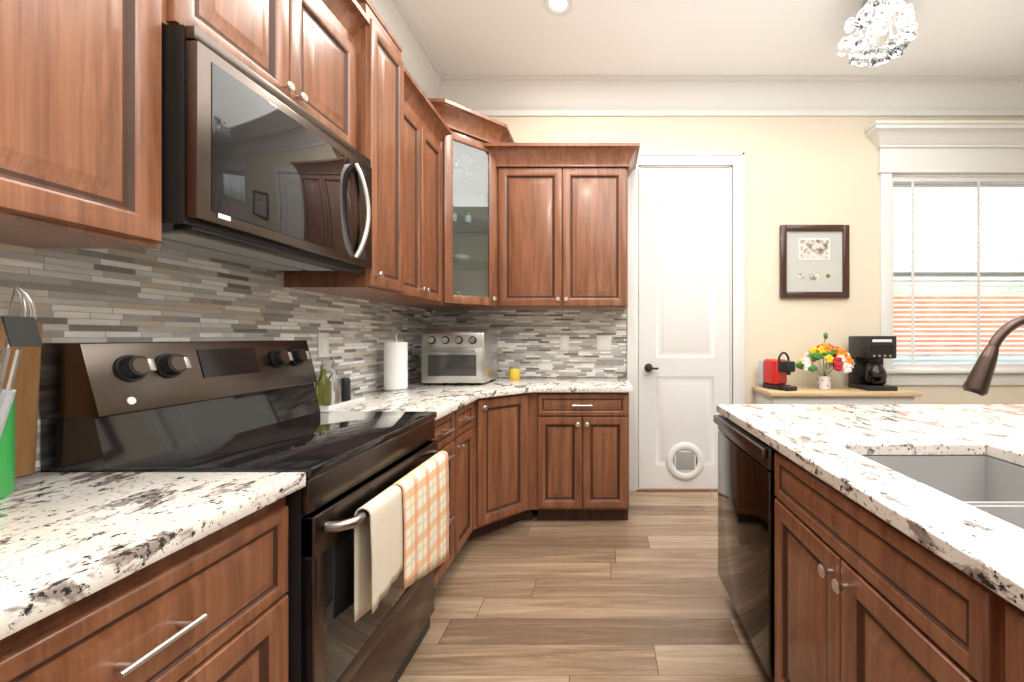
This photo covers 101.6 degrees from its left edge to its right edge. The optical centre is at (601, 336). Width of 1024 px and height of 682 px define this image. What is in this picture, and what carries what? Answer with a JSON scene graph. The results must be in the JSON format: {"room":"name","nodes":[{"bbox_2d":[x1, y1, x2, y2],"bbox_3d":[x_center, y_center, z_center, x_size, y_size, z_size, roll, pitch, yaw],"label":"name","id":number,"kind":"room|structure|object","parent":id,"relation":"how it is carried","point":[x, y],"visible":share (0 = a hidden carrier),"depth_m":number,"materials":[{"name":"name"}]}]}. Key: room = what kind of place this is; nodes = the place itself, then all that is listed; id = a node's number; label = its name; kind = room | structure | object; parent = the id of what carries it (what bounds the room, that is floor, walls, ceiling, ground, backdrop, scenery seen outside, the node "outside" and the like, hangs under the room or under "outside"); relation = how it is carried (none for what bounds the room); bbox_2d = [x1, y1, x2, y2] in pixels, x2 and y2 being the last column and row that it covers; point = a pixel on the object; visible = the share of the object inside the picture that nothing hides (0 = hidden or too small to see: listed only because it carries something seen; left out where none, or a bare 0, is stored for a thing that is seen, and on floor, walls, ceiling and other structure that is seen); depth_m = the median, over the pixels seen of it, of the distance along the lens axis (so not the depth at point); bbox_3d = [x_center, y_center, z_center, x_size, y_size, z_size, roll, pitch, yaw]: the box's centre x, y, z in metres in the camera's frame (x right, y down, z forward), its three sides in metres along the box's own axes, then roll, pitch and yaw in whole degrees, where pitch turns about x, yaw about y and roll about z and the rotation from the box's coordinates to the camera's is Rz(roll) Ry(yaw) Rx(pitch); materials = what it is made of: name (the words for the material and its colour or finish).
{"room":"kitchen","nodes":[
{"label":"kitchen","id":0,"kind":"room"},
{"bbox_2d":[398,491,774,681],"bbox_3d":[1.465,1.290,1.000,5.970,0.100,7.900,0,0,0],"label":"floor","id":1,"kind":"structure","parent":0,"point":[640,594],"depth_m":1.88,"materials":[{"name":"brown wood"}]},
{"bbox_2d":[0,496,287,681],"bbox_3d":[-1.054,0.800,0.673,0.628,0.880,0.624,0,0,0],"label":"base cabinet","id":2,"kind":"object","parent":1,"relation":"on","point":[212,607],"depth_m":0.73,"materials":[{"name":"brown wood"}]},
{"bbox_2d":[0,472,305,639],"bbox_3d":[-1.038,0.343,-0.056,0.657,0.035,2.086,0,0,0],"label":"countertop","id":3,"kind":"structure","parent":2,"relation":"on","point":[67,539],"depth_m":0.72,"materials":[{"name":"stone"}]},
{"bbox_2d":[0,321,42,477],"bbox_3d":[-1.339,0.145,0.785,0.038,0.358,0.370,0,0,0],"label":"cutting board","id":4,"kind":"object","parent":3,"relation":"on","point":[26,384],"visible":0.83,"depth_m":0.95,"materials":[{"name":"brown wood"}]},
{"bbox_2d":[0,285,42,498],"bbox_3d":[-1.217,0.110,0.804,0.178,0.431,0.131,0,0,0],"label":"utensil crock","id":5,"kind":"object","parent":3,"relation":"on","point":[21,331],"visible":1,"depth_m":0.82,"materials":[{"name":"green plastic"}]},
{"bbox_2d":[40,340,447,681],"bbox_3d":[-0.993,0.627,1.370,0.730,1.225,0.762,0,0,0],"label":"range","id":6,"kind":"object","parent":1,"relation":"on","point":[212,406],"visible":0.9,"depth_m":1.14,"materials":[{"name":"black metal"}]},
{"bbox_2d":[354,450,448,621],"bbox_3d":[-0.640,0.677,1.377,0.054,0.437,0.555,0,0,0],"label":"hanging towels","id":7,"kind":"object","parent":6,"relation":"hanging from","point":[409,522],"visible":0.96,"depth_m":1.28,"materials":[{"name":"beige fabric"}]},
{"bbox_2d":[432,408,459,587],"bbox_3d":[-1.054,0.800,1.917,0.628,0.880,0.326,0,0,0],"label":"base cabinet","id":8,"kind":"object","parent":1,"relation":"on","point":[447,428],"depth_m":2.03,"materials":[{"name":"brown wood"}]},
{"bbox_2d":[460,400,475,548],"bbox_3d":[-1.054,0.800,2.240,0.628,0.880,0.319,0,0,0],"label":"base cabinet","id":9,"kind":"object","parent":1,"relation":"on","point":[467,412],"depth_m":2.28,"materials":[{"name":"brown wood"}]},
{"bbox_2d":[476,393,535,536],"bbox_3d":[-0.595,0.800,2.838,0.330,0.880,0.917,0,0,0],"label":"base cabinet","id":10,"kind":"object","parent":1,"relation":"on","point":[505,425],"depth_m":2.55,"materials":[{"name":"brown wood"}]},
{"bbox_2d":[329,389,483,420],"bbox_3d":[-1.038,0.343,2.187,0.660,0.035,0.866,0,0,0],"label":"countertop","id":11,"kind":"structure","parent":10,"relation":"on","point":[442,401],"depth_m":2.09,"materials":[{"name":"stone"}]},
{"bbox_2d":[315,357,364,410],"bbox_3d":[-1.258,0.210,1.940,0.115,0.230,0.280,0,0,0],"label":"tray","id":12,"kind":"object","parent":11,"relation":"on","point":[333,390],"visible":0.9,"depth_m":1.90,"materials":[{"name":"white"}]},
{"bbox_2d":[382,333,409,391],"bbox_3d":[-1.240,0.149,2.470,0.150,0.351,0.150,0,0,0],"label":"paper towel holder","id":13,"kind":"object","parent":11,"relation":"on","point":[395,366],"visible":1,"depth_m":2.42,"materials":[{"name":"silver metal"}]},
{"bbox_2d":[536,393,628,519],"bbox_3d":[-0.145,0.800,2.984,0.650,0.880,0.626,0,0,0],"label":"base cabinet","id":14,"kind":"object","parent":1,"relation":"on","point":[582,439],"depth_m":2.67,"materials":[{"name":"brown wood"}]},
{"bbox_2d":[408,377,632,397],"bbox_3d":[-0.584,0.343,2.838,1.567,0.035,0.917,0,0,0],"label":"countertop","id":15,"kind":"structure","parent":14,"relation":"on","point":[500,386],"depth_m":2.73,"materials":[{"name":"stone"}]},
{"bbox_2d":[422,332,496,384],"bbox_3d":[-0.991,0.147,2.877,0.422,0.355,0.405,0,0,0],"label":"toaster oven","id":16,"kind":"object","parent":15,"relation":"on","point":[459,357],"visible":1,"depth_m":2.71,"materials":[{"name":"silver metal"}]},
{"bbox_2d":[509,366,519,379],"bbox_3d":[-0.660,0.275,3.100,0.084,0.101,0.083,0,0,0],"label":"jar","id":17,"kind":"object","parent":15,"relation":"on","point":[514,372],"visible":1,"depth_m":3.06,"materials":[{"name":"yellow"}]},
{"bbox_2d":[752,386,921,404],"bbox_3d":[1.735,0.817,3.090,1.070,0.846,0.380,0,0,0],"label":"console table","id":18,"kind":"object","parent":1,"relation":"on","point":[844,395],"visible":0.27,"depth_m":2.93,"materials":[{"name":"brown wood"}]},
{"bbox_2d":[759,352,796,390],"bbox_3d":[1.327,0.253,3.097,0.120,0.283,0.280,0,0,-25],"label":"machine","id":19,"kind":"object","parent":18,"relation":"on","point":[773,373],"visible":1,"depth_m":3.05,"materials":[{"name":"red plastic"}]},
{"bbox_2d":[796,332,854,389],"bbox_3d":[1.670,0.180,3.073,0.406,0.429,0.241,0,0,0],"label":"flower vase","id":20,"kind":"object","parent":18,"relation":"on","point":[839,359],"visible":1,"depth_m":3.02,"materials":[{"name":"white"}]},
{"bbox_2d":[848,336,897,390],"bbox_3d":[2.040,0.194,3.090,0.220,0.400,0.240,0,0,0],"label":"coffee maker","id":21,"kind":"object","parent":18,"relation":"on","point":[868,354],"visible":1,"depth_m":3.00,"materials":[{"name":"black plastic"}]},
{"bbox_2d":[775,451,1023,681],"bbox_3d":[1.440,0.800,0.372,1.820,0.879,3.145,0,0,0],"label":"kitchen island","id":22,"kind":"object","parent":1,"relation":"on","point":[862,594],"visible":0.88,"depth_m":0.87,"materials":[{"name":"brown wood"}]},
{"bbox_2d":[713,414,776,677],"bbox_3d":[0.854,0.802,1.645,0.652,0.875,0.594,0,0,0],"label":"dishwasher","id":23,"kind":"object","parent":22,"relation":"in","point":[746,516],"visible":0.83,"depth_m":1.52,"materials":[{"name":"black metal"}]},
{"bbox_2d":[716,404,1023,610],"bbox_3d":[1.590,0.343,0.370,2.080,0.035,3.200,0,0,0],"label":"island countertop","id":24,"kind":"structure","parent":22,"relation":"on","point":[830,444],"depth_m":1.20,"materials":[{"name":"stone"}]},
{"bbox_2d":[862,455,1023,529],"bbox_3d":[0.940,0.476,0.870,0.490,0.230,0.780,0,0,0],"label":"sink","id":25,"kind":"object","parent":24,"relation":"in","point":[993,486],"visible":0.1,"depth_m":1.24,"materials":[{"name":"silver metal"}]},
{"bbox_2d":[962,315,1023,396],"bbox_3d":[1.155,0.131,1.071,0.356,0.387,0.124,0,0,0],"label":"faucet","id":26,"kind":"object","parent":24,"relation":"on","point":[978,380],"visible":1,"depth_m":1.09,"materials":[{"name":"brown metal"}]},
{"bbox_2d":[398,0,1023,74],"bbox_3d":[1.465,-2.060,0.250,5.970,0.100,6.400,0,0,0],"label":"ceiling","id":27,"kind":"structure","parent":0,"point":[675,37],"depth_m":2.75,"materials":[{"name":"white paint"}]},
{"bbox_2d":[544,0,572,15],"bbox_3d":[-0.260,-2.004,2.470,0.179,0.012,0.179,0,0,-6],"label":"recessed light","id":28,"kind":"object","parent":27,"relation":"in","point":[558,7],"visible":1,"depth_m":2.47,"materials":[{"name":"white"}]},
{"bbox_2d":[837,0,917,66],"bbox_3d":[1.649,-1.822,2.436,0.435,0.377,0.424,0,0,0],"label":"chandelier","id":29,"kind":"object","parent":27,"relation":"hanging from","point":[894,47],"depth_m":2.38,"materials":[{"name":"glass"}]},
{"bbox_2d":[432,116,1023,488],"bbox_3d":[1.465,-0.385,3.371,5.670,3.250,0.158,0,0,0],"label":"wall","id":30,"kind":"structure","parent":0,"point":[811,170],"depth_m":3.30,"materials":[{"name":"beige paint"}]},
{"bbox_2d":[369,0,444,97],"bbox_3d":[-1.292,-1.893,0.250,0.155,0.235,6.100,0,0,0],"label":"crown molding","id":31,"kind":"structure","parent":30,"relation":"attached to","point":[417,59],"depth_m":2.77,"materials":[{"name":"white wood"}]},
{"bbox_2d":[496,156,563,309],"bbox_3d":[-0.523,-0.746,3.134,0.475,1.068,0.328,0,0,0],"label":"upper cabinet","id":32,"kind":"object","parent":30,"relation":"attached to","point":[531,187],"depth_m":2.97,"materials":[{"name":"brown wood"}]},
{"bbox_2d":[560,335,568,349],"bbox_3d":[-0.300,0.050,3.288,0.075,0.120,0.008,0,0,0],"label":"outlet","id":33,"kind":"object","parent":30,"relation":"attached to","point":[564,339],"depth_m":3.29,"materials":[{"name":"white plastic"}]},
{"bbox_2d":[564,156,631,309],"bbox_3d":[-0.047,-0.746,3.134,0.476,1.068,0.328,0,0,0],"label":"upper cabinet","id":34,"kind":"object","parent":30,"relation":"attached to","point":[595,187],"depth_m":2.97,"materials":[{"name":"brown wood"}]},
{"bbox_2d":[597,335,611,349],"bbox_3d":[0.020,0.050,3.288,0.120,0.120,0.008,0,0,0],"label":"outlet","id":35,"kind":"object","parent":30,"relation":"attached to","point":[604,342],"depth_m":3.29,"materials":[{"name":"white plastic"}]},
{"bbox_2d":[640,168,729,488],"bbox_3d":[0.675,-0.068,3.293,0.722,2.600,0.114,0,0,0],"label":"pantry door","id":36,"kind":"structure","parent":30,"relation":"in","point":[684,302],"depth_m":3.31,"materials":[{"name":"white wood"}]},
{"bbox_2d":[627,152,744,491],"bbox_3d":[0.675,-0.117,3.362,0.940,2.715,0.176,0,0,0],"label":"door frame","id":37,"kind":"structure","parent":30,"relation":"attached to","point":[736,160],"depth_m":3.28,"materials":[{"name":"white wood"}]},
{"bbox_2d":[445,75,1023,115],"bbox_3d":[1.465,-1.893,3.223,5.310,0.235,0.155,0,0,0],"label":"crown molding","id":38,"kind":"structure","parent":30,"relation":"attached to","point":[744,95],"depth_m":3.23,"materials":[{"name":"white wood"}]},
{"bbox_2d":[780,225,849,297],"bbox_3d":[1.705,-0.603,3.281,0.550,0.585,0.033,0,0,0],"label":"picture frame","id":39,"kind":"object","parent":30,"relation":"attached to","point":[814,261],"visible":1,"depth_m":3.28,"materials":[{"name":"brown wood"}]},
{"bbox_2d":[864,120,1023,384],"bbox_3d":[3.040,-0.640,3.305,1.850,2.060,0.289,0,0,0],"label":"window","id":40,"kind":"structure","parent":30,"relation":"in","point":[950,148],"depth_m":3.28,"materials":[{"name":"white wood"}]},
{"bbox_2d":[893,177,1023,365],"bbox_3d":[3.040,-0.525,3.328,1.376,1.528,0.051,0,0,0],"label":"window blinds","id":41,"kind":"object","parent":40,"relation":"attached to","point":[912,181],"visible":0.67,"depth_m":3.32,"materials":[{"name":"white plastic"}]},
{"bbox_3d":[-1.445,-0.385,0.250,0.150,3.250,6.400,0,0,0],"label":"wall","id":42,"kind":"structure","parent":0,"visible":0},
{"bbox_2d":[0,243,431,470],"bbox_3d":[-1.366,0.017,1.100,0.008,0.614,4.400,0,0,0],"label":"wall","id":43,"kind":"structure","parent":42,"relation":"attached to","point":[121,295],"depth_m":1.35,"materials":[{"name":"tile"}]},
{"bbox_2d":[0,0,179,248],"bbox_3d":[-1.204,-0.746,0.759,0.327,1.068,0.452,0,0,0],"label":"upper cabinet","id":44,"kind":"object","parent":43,"relation":"attached to","point":[81,127],"depth_m":0.83,"materials":[{"name":"brown wood"}]},
{"bbox_2d":[318,333,328,357],"bbox_3d":[-1.358,0.040,2.000,0.008,0.120,0.075,0,0,0],"label":"outlet","id":45,"kind":"object","parent":43,"relation":"attached to","point":[323,338],"depth_m":1.99,"materials":[{"name":"white plastic"}]},
{"bbox_2d":[284,0,411,299],"bbox_3d":[-1.179,-0.821,1.912,0.378,1.218,0.315,0,0,0],"label":"upper cabinet","id":46,"kind":"object","parent":43,"relation":"attached to","point":[385,83],"depth_m":1.88,"materials":[{"name":"brown wood"}]},
{"bbox_2d":[369,100,427,303],"bbox_3d":[-1.204,-0.746,2.224,0.327,1.068,0.310,0,0,0],"label":"upper cabinet","id":47,"kind":"object","parent":43,"relation":"attached to","point":[419,121],"depth_m":2.35,"materials":[{"name":"brown wood"}]},
{"bbox_2d":[395,120,447,307],"bbox_3d":[-1.204,-0.746,2.534,0.327,1.068,0.310,0,0,0],"label":"upper cabinet","id":48,"kind":"object","parent":43,"relation":"attached to","point":[436,298],"depth_m":2.61,"materials":[{"name":"brown wood"}]},
{"bbox_2d":[180,0,299,105],"bbox_3d":[-1.204,-1.020,1.177,0.327,0.521,0.385,0,0,0],"label":"upper cabinet","id":49,"kind":"object","parent":42,"relation":"attached to","point":[264,35],"depth_m":1.25,"materials":[{"name":"brown wood"}]},
{"bbox_2d":[300,0,359,151],"bbox_3d":[-1.204,-1.020,1.562,0.327,0.521,0.385,0,0,0],"label":"upper cabinet","id":50,"kind":"object","parent":42,"relation":"attached to","point":[329,41],"depth_m":1.58,"materials":[{"name":"brown wood"}]},
{"bbox_2d":[161,25,371,273],"bbox_3d":[-1.147,-0.509,1.370,0.422,0.492,0.758,0,0,0],"label":"microwave","id":51,"kind":"object","parent":50,"relation":"attached to","point":[258,170],"visible":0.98,"depth_m":1.16,"materials":[{"name":"black metal"}]},
{"bbox_2d":[440,124,499,299],"bbox_3d":[-0.903,-0.826,2.833,0.283,1.099,0.283,0,0,0],"label":"upper cabinet","id":52,"kind":"object","parent":42,"relation":"attached to","point":[478,278],"depth_m":2.94,"materials":[{"name":"brown wood"}]},
{"bbox_2d":[453,156,471,294],"bbox_3d":[-1.030,-0.760,2.995,0.190,1.058,0.158,0,0,0],"label":"glassware","id":53,"kind":"object","parent":52,"relation":"in","point":[465,168],"depth_m":2.97,"materials":[{"name":"clear glass"}]},
{"label":"outside","id":54,"kind":"structure","parent":0,"visible":0},
{"bbox_2d":[893,188,1023,359],"bbox_3d":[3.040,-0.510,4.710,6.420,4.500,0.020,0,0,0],"label":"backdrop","id":55,"kind":"structure","parent":54,"point":[962,193],"depth_m":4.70,"materials":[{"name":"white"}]}
]}

